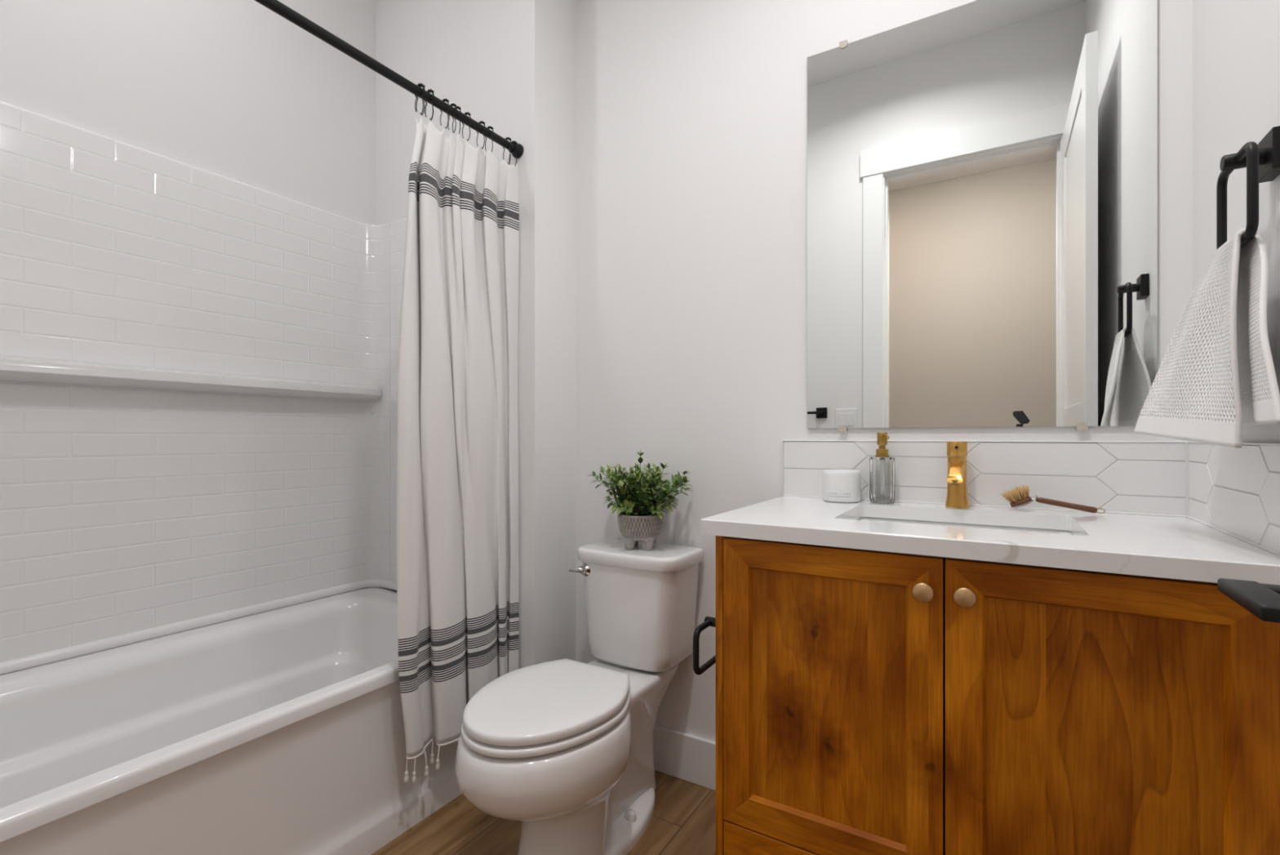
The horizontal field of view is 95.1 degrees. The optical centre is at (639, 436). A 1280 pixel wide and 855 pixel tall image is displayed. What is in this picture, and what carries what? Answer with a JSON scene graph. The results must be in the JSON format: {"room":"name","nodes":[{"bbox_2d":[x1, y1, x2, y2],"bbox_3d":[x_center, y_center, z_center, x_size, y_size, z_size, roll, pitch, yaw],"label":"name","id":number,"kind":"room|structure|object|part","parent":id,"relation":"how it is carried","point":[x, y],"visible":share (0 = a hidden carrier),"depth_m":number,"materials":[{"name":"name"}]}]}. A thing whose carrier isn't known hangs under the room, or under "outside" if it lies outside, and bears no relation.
{"room":"bathroom","nodes":[
{"label":"bathroom","id":0,"kind":"room"},
{"bbox_2d":[0,0,375,224],"bbox_3d":[-1.448,-0.462,1.832,0.120,3.110,1.970,0,0,31],"label":"wall","id":1,"kind":"structure","parent":0,"point":[237,90],"depth_m":1.87,"materials":[{"name":"white paint"}]},
{"bbox_2d":[375,0,575,668],"bbox_3d":[-0.615,-0.462,2.280,0.839,3.110,0.340,0,0,31],"label":"wall","id":2,"kind":"structure","parent":0,"point":[509,64],"depth_m":2.01,"materials":[{"name":"white paint"}]},
{"bbox_2d":[253,0,523,158],"bbox_3d":[-0.797,-0.952,1.308,0.047,0.047,1.509,0,0,31],"label":"shower curtain rod","id":3,"kind":"object","parent":2,"relation":"attached to","point":[275,6],"visible":0.87,"depth_m":1.50,"materials":[{"name":"black metal"}]},
{"bbox_2d":[414,83,423,115],"bbox_3d":[-0.610,-0.932,1.616,0.038,0.087,0.009,0,0,31],"label":"curtain hook","id":4,"kind":"object","parent":3,"relation":"hanging from","point":[419,84],"visible":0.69,"depth_m":1.61,"materials":[{"name":"black"}]},
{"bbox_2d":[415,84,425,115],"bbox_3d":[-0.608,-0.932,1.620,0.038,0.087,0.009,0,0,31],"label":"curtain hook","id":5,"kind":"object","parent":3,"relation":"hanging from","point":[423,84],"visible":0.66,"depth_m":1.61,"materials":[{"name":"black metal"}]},
{"bbox_2d":[424,88,433,119],"bbox_3d":[-0.593,-0.932,1.645,0.038,0.087,0.009,0,0,31],"label":"curtain hook","id":6,"kind":"object","parent":3,"relation":"hanging from","point":[431,91],"visible":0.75,"depth_m":1.64,"materials":[{"name":"black"}]},
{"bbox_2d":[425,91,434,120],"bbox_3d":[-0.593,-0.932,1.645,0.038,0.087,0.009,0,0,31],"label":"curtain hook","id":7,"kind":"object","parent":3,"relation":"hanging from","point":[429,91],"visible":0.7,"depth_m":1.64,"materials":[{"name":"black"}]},
{"bbox_2d":[440,98,448,128],"bbox_3d":[-0.565,-0.932,1.690,0.038,0.087,0.009,0,0,31],"label":"curtain hook","id":8,"kind":"object","parent":3,"relation":"hanging from","point":[444,100],"visible":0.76,"depth_m":1.69,"materials":[{"name":"black"}]},
{"bbox_2d":[448,102,456,133],"bbox_3d":[-0.551,-0.932,1.714,0.038,0.087,0.009,0,0,31],"label":"curtain hook","id":9,"kind":"object","parent":3,"relation":"hanging from","point":[453,104],"visible":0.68,"depth_m":1.71,"materials":[{"name":"black"}]},
{"bbox_2d":[452,106,461,134],"bbox_3d":[-0.542,-0.932,1.728,0.038,0.087,0.009,0,0,31],"label":"curtain hook","id":10,"kind":"object","parent":3,"relation":"hanging from","point":[457,107],"visible":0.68,"depth_m":1.72,"materials":[{"name":"black metal"}]},
{"bbox_2d":[462,111,471,141],"bbox_3d":[-0.523,-0.932,1.760,0.038,0.087,0.009,0,0,31],"label":"curtain hook","id":11,"kind":"object","parent":3,"relation":"hanging from","point":[467,113],"visible":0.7,"depth_m":1.76,"materials":[{"name":"black"}]},
{"bbox_2d":[476,120,484,148],"bbox_3d":[-0.493,-0.932,1.810,0.038,0.087,0.009,0,0,31],"label":"curtain hook","id":12,"kind":"object","parent":3,"relation":"hanging from","point":[480,122],"visible":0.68,"depth_m":1.81,"materials":[{"name":"black"}]},
{"bbox_2d":[484,125,493,151],"bbox_3d":[-0.475,-0.932,1.839,0.038,0.087,0.009,0,0,31],"label":"curtain hook","id":13,"kind":"object","parent":3,"relation":"hanging from","point":[490,126],"visible":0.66,"depth_m":1.83,"materials":[{"name":"black"}]},
{"bbox_2d":[502,137,511,164],"bbox_3d":[-0.434,-0.932,1.907,0.038,0.087,0.009,0,0,31],"label":"curtain hook","id":14,"kind":"object","parent":3,"relation":"hanging from","point":[507,138],"visible":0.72,"depth_m":1.90,"materials":[{"name":"black"}]},
{"bbox_2d":[395,118,519,782],"bbox_3d":[-0.521,0.026,1.747,0.074,1.864,0.461,0,0,33],"label":"shower curtain","id":15,"kind":"object","parent":14,"relation":"hanging from","point":[457,501],"visible":0.88,"depth_m":1.71,"materials":[{"name":"white fabric"}]},
{"bbox_2d":[508,140,517,165],"bbox_3d":[-0.420,-0.932,1.930,0.038,0.087,0.009,0,0,31],"label":"curtain hook","id":16,"kind":"object","parent":3,"relation":"hanging from","point":[514,141],"visible":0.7,"depth_m":1.93,"materials":[{"name":"black"}]},
{"bbox_2d":[370,769,715,854],"bbox_3d":[-0.275,1.123,0.319,4.000,0.060,3.100,0,0,31],"label":"floor","id":17,"kind":"structure","parent":0,"point":[682,821],"depth_m":1.63,"materials":[{"name":"brown wood"}]},
{"bbox_2d":[0,586,462,854],"bbox_3d":[-1.130,0.841,1.510,0.715,0.505,1.505,0,0,31],"label":"bathtub","id":18,"kind":"object","parent":17,"relation":"on","point":[281,731],"visible":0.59,"depth_m":1.47,"materials":[{"name":"white ceramic"}]},
{"bbox_2d":[0,101,406,674],"bbox_3d":[-1.142,-0.125,1.518,0.728,1.424,1.509,0,0,31],"label":"shower surround","id":19,"kind":"object","parent":18,"relation":"on","point":[199,367],"visible":0.82,"depth_m":1.75,"materials":[{"name":"white"}]},
{"bbox_2d":[0,357,381,400],"bbox_3d":[-1.415,-0.168,1.665,0.076,0.055,1.477,0,0,31],"label":"shelf","id":20,"kind":"object","parent":19,"relation":"attached to","point":[51,373],"depth_m":1.72,"materials":[{"name":"white plastic"}]},
{"bbox_2d":[454,537,703,854],"bbox_3d":[-0.153,0.719,1.585,0.394,0.748,0.786,0,0,31],"label":"toilet","id":21,"kind":"object","parent":17,"relation":"on","point":[562,748],"visible":1,"depth_m":1.47,"materials":[{"name":"white ceramic"}]},
{"bbox_3d":[-0.233,0.892,1.453,0.394,0.402,0.477,0,0,31],"label":"bowl","id":22,"kind":"part","parent":21,"relation":"part of","materials":[{"name":"white ceramic"}]},
{"bbox_3d":[-0.235,0.675,1.450,0.370,0.016,0.441,0,0,31],"label":"seat","id":23,"kind":"part","parent":21,"relation":"part of","materials":[{"name":"white plastic"}]},
{"bbox_3d":[-0.234,0.647,1.451,0.363,0.025,0.435,0,0,31],"label":"lid","id":24,"kind":"part","parent":21,"relation":"part of","materials":[{"name":"white plastic"}]},
{"bbox_3d":[-0.184,0.410,1.804,0.066,0.041,0.037,0,0,31],"label":"flush lever","id":25,"kind":"part","parent":21,"relation":"part of","materials":[{"name":"silver metal"}]},
{"bbox_2d":[586,450,692,550],"bbox_3d":[-0.003,0.193,1.808,0.357,0.303,0.252,0,0,31],"label":"potted plant","id":26,"kind":"object","parent":21,"relation":"on","point":[638,521],"visible":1,"depth_m":1.78,"materials":[{"name":"green plant"}]},
{"bbox_3d":[0.001,0.278,1.824,0.143,0.081,0.143,0,0,31],"label":"pot","id":27,"kind":"part","parent":26,"relation":"part of","materials":[{"name":"grey ceramic"}]},
{"bbox_3d":[-0.009,0.364,1.823,0.360,0.040,0.230,0,0,31],"label":"tank lid","id":28,"kind":"part","parent":21,"relation":"part of","materials":[{"name":"white ceramic"}]},
{"bbox_3d":[-0.007,0.533,1.825,0.336,0.309,0.216,0,0,31],"label":"tank","id":29,"kind":"part","parent":21,"relation":"part of","materials":[{"name":"white ceramic"}]},
{"bbox_2d":[715,535,1279,854],"bbox_3d":[0.661,0.648,1.232,0.863,0.890,0.564,0,0,31],"label":"vanity cabinet","id":30,"kind":"object","parent":17,"relation":"on","point":[868,702],"visible":0.99,"depth_m":0.99,"materials":[{"name":"brown wood"}]},
{"bbox_2d":[693,616,715,675],"bbox_3d":[0.183,0.465,1.343,0.069,0.127,0.174,0,0,31],"label":"paper holder","id":31,"kind":"object","parent":30,"relation":"attached to","point":[708,620],"visible":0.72,"depth_m":1.29,"materials":[{"name":"black metal"}]},
{"bbox_3d":[0.180,0.426,1.341,0.064,0.021,0.021,0,0,31],"label":"post","id":32,"kind":"part","parent":31,"relation":"part of","materials":[{"name":"black metal"}]},
{"bbox_3d":[0.306,0.603,1.462,0.016,0.800,0.538,0,0,31],"label":"panel","id":33,"kind":"part","parent":30,"relation":"part of","materials":[{"name":"brown wood"}]},
{"bbox_3d":[0.533,0.897,1.021,0.828,0.184,0.020,0,0,31],"label":"drawer","id":34,"kind":"part","parent":30,"relation":"part of","materials":[{"name":"brown wood"}]},
{"bbox_3d":[0.355,0.768,1.130,0.410,0.066,0.020,0,0,31],"label":"rail","id":35,"kind":"part","parent":30,"relation":"part of","materials":[{"name":"brown wood"}]},
{"bbox_3d":[0.358,0.503,1.134,0.297,0.473,0.008,0,0,31],"label":"panel","id":36,"kind":"part","parent":30,"relation":"part of","materials":[{"name":"brown wood"}]},
{"bbox_3d":[0.355,0.241,1.130,0.410,0.058,0.020,0,0,31],"label":"rail","id":37,"kind":"part","parent":30,"relation":"part of","materials":[{"name":"brown wood"}]},
{"bbox_3d":[0.493,0.269,1.019,0.035,0.035,0.026,0,0,31],"label":"knob","id":38,"kind":"part","parent":30,"relation":"part of","materials":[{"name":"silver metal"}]},
{"bbox_3d":[0.547,0.269,0.986,0.035,0.035,0.026,0,0,31],"label":"knob","id":39,"kind":"part","parent":30,"relation":"part of","materials":[{"name":"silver metal"}]},
{"bbox_2d":[700,495,1279,584],"bbox_3d":[0.652,0.187,1.237,0.886,0.032,0.566,0,0,31],"label":"countertop","id":40,"kind":"structure","parent":30,"relation":"on","point":[1181,548],"depth_m":1.05,"materials":[{"name":"white stone"}]},
{"bbox_2d":[822,469,860,502],"bbox_3d":[0.537,0.130,1.563,0.097,0.081,0.097,0,0,31],"label":"candle","id":41,"kind":"object","parent":40,"relation":"on","point":[837,485],"visible":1,"depth_m":1.52,"materials":[{"name":"white glass"}]},
{"bbox_2d":[869,431,894,503],"bbox_3d":[0.631,0.079,1.526,0.061,0.182,0.062,0,0,31],"label":"soap dispenser","id":42,"kind":"object","parent":40,"relation":"on","point":[882,467],"visible":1,"depth_m":1.50,"materials":[{"name":"clear glass"}]},
{"bbox_2d":[869,456,894,503],"bbox_3d":[0.631,0.111,1.526,0.061,0.118,0.061,0,0,31],"label":"bottle","id":43,"kind":"object","parent":42,"relation":"attached to","point":[882,468],"depth_m":1.50,"materials":[{"name":"clear glass"}]},
{"bbox_2d":[945,440,968,507],"bbox_3d":[0.759,0.091,1.406,0.052,0.160,0.116,0,0,31],"label":"faucet","id":44,"kind":"object","parent":40,"relation":"on","point":[957,477],"visible":1,"depth_m":1.41,"materials":[{"name":"gold metal"}]},
{"bbox_3d":[0.751,0.082,1.391,0.036,0.048,0.082,0,0,31],"label":"spout","id":45,"kind":"part","parent":44,"relation":"part of","materials":[{"name":"gold metal"}]},
{"bbox_3d":[0.776,0.029,1.433,0.045,0.036,0.045,0,0,31],"label":"handle","id":46,"kind":"part","parent":44,"relation":"part of","materials":[{"name":"gold metal"}]},
{"bbox_2d":[856,516,1074,535],"bbox_3d":[0.670,0.270,1.251,0.476,0.134,0.354,0,0,31],"label":"sink","id":47,"kind":"object","parent":40,"relation":"in","point":[865,518],"visible":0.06,"depth_m":1.37,"materials":[{"name":"white ceramic"}]},
{"bbox_2d":[1000,484,1105,513],"bbox_3d":[0.935,0.140,1.331,0.196,0.057,0.052,0,0,31],"label":"dish brush","id":48,"kind":"object","parent":40,"relation":"on","point":[1016,498],"visible":1,"depth_m":1.34,"materials":[{"name":"brown wood"}]},
{"bbox_3d":[0.961,0.153,1.321,0.113,0.029,0.014,0,0,31],"label":"handle","id":49,"kind":"part","parent":48,"relation":"part of","materials":[{"name":"brown wood"}]},
{"bbox_3d":[0.710,0.241,0.914,0.414,0.058,0.020,0,0,31],"label":"rail","id":50,"kind":"part","parent":30,"relation":"part of","materials":[{"name":"brown wood"}]},
{"bbox_3d":[0.713,0.503,0.918,0.301,0.473,0.008,0,0,31],"label":"panel","id":51,"kind":"part","parent":30,"relation":"part of","materials":[{"name":"brown wood"}]},
{"bbox_2d":[575,0,1192,741],"bbox_3d":[0.557,-0.462,1.697,1.769,3.110,0.120,0,0,31],"label":"wall","id":52,"kind":"structure","parent":0,"point":[691,115],"depth_m":1.84,"materials":[{"name":"white paint"}]},
{"bbox_2d":[653,724,715,790],"bbox_3d":[0.107,1.020,1.892,0.769,0.146,0.014,0,0,31],"label":"baseboard","id":53,"kind":"structure","parent":52,"relation":"attached to","point":[685,756],"depth_m":1.86,"materials":[{"name":"white paint"}]},
{"bbox_2d":[807,0,1157,431],"bbox_3d":[0.801,-0.552,1.472,0.758,1.076,0.012,0,0,31],"label":"mirror","id":54,"kind":"object","parent":52,"relation":"attached to","point":[982,175],"visible":0.99,"depth_m":1.44,"materials":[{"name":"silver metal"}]},
{"bbox_2d":[782,440,1189,517],"bbox_3d":[0.794,0.090,1.476,0.886,0.163,0.011,0,0,31],"label":"backsplash","id":55,"kind":"structure","parent":52,"relation":"attached to","point":[1141,477],"depth_m":1.40,"materials":[{"name":"white tile"}]},
{"bbox_3d":[0.417,0.089,1.706,0.003,0.161,0.009,0,0,31],"label":"edge trim","id":56,"kind":"part","parent":55,"relation":"part of","materials":[{"name":"white tile"}]},
{"bbox_3d":[0.795,0.011,1.476,0.884,0.004,0.010,0,0,31],"label":"edge trim","id":57,"kind":"part","parent":55,"relation":"part of","materials":[{"name":"white tile"}]},
{"bbox_2d":[1192,0,1279,445],"bbox_3d":[0.751,-0.462,0.428,0.120,3.110,1.850,0,0,31],"label":"wall","id":58,"kind":"structure","parent":0,"point":[1236,43],"depth_m":1.03,"materials":[{"name":"white paint"}]},
{"bbox_2d":[1186,440,1279,555],"bbox_3d":[1.025,0.090,1.007,0.011,0.163,0.551,0,0,31],"label":"side splash","id":59,"kind":"object","parent":58,"relation":"attached to","point":[1233,491],"visible":0.9,"depth_m":0.98,"materials":[{"name":"white tile"}]},
{"bbox_3d":[1.026,0.011,1.007,0.010,0.004,0.551,0,0,31],"label":"edge trim","id":60,"kind":"part","parent":59,"relation":"part of","materials":[{"name":"white"}]},
{"bbox_2d":[1216,125,1279,249],"bbox_3d":[0.916,-0.365,0.878,0.064,0.164,0.144,0,0,31],"label":"towel ring","id":61,"kind":"object","parent":58,"relation":"attached to","point":[1261,161],"visible":0.82,"depth_m":0.86,"materials":[{"name":"black metal"}]},
{"bbox_2d":[1133,227,1279,448],"bbox_3d":[0.889,-0.144,0.913,0.121,0.318,0.420,0,0,31],"label":"hand towel","id":62,"kind":"object","parent":61,"relation":"hanging from","point":[1215,377],"visible":0.98,"depth_m":0.89,"materials":[{"name":"white fabric"}]},
{"bbox_3d":[0.909,-0.417,0.881,0.047,0.023,0.023,0,0,31],"label":"post","id":63,"kind":"part","parent":61,"relation":"part of","materials":[{"name":"black metal"}]},
{"bbox_3d":[0.935,-0.417,0.865,0.018,0.060,0.060,0,0,31],"label":"wall plate","id":64,"kind":"part","parent":61,"relation":"part of","materials":[{"name":"black metal"}]},
{"bbox_2d":[1217,577,1279,622],"bbox_3d":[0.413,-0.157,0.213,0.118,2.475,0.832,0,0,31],"label":"door handle","id":65,"kind":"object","parent":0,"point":[1262,600],"depth_m":0.51,"materials":[{"name":"black metal"}]}
]}

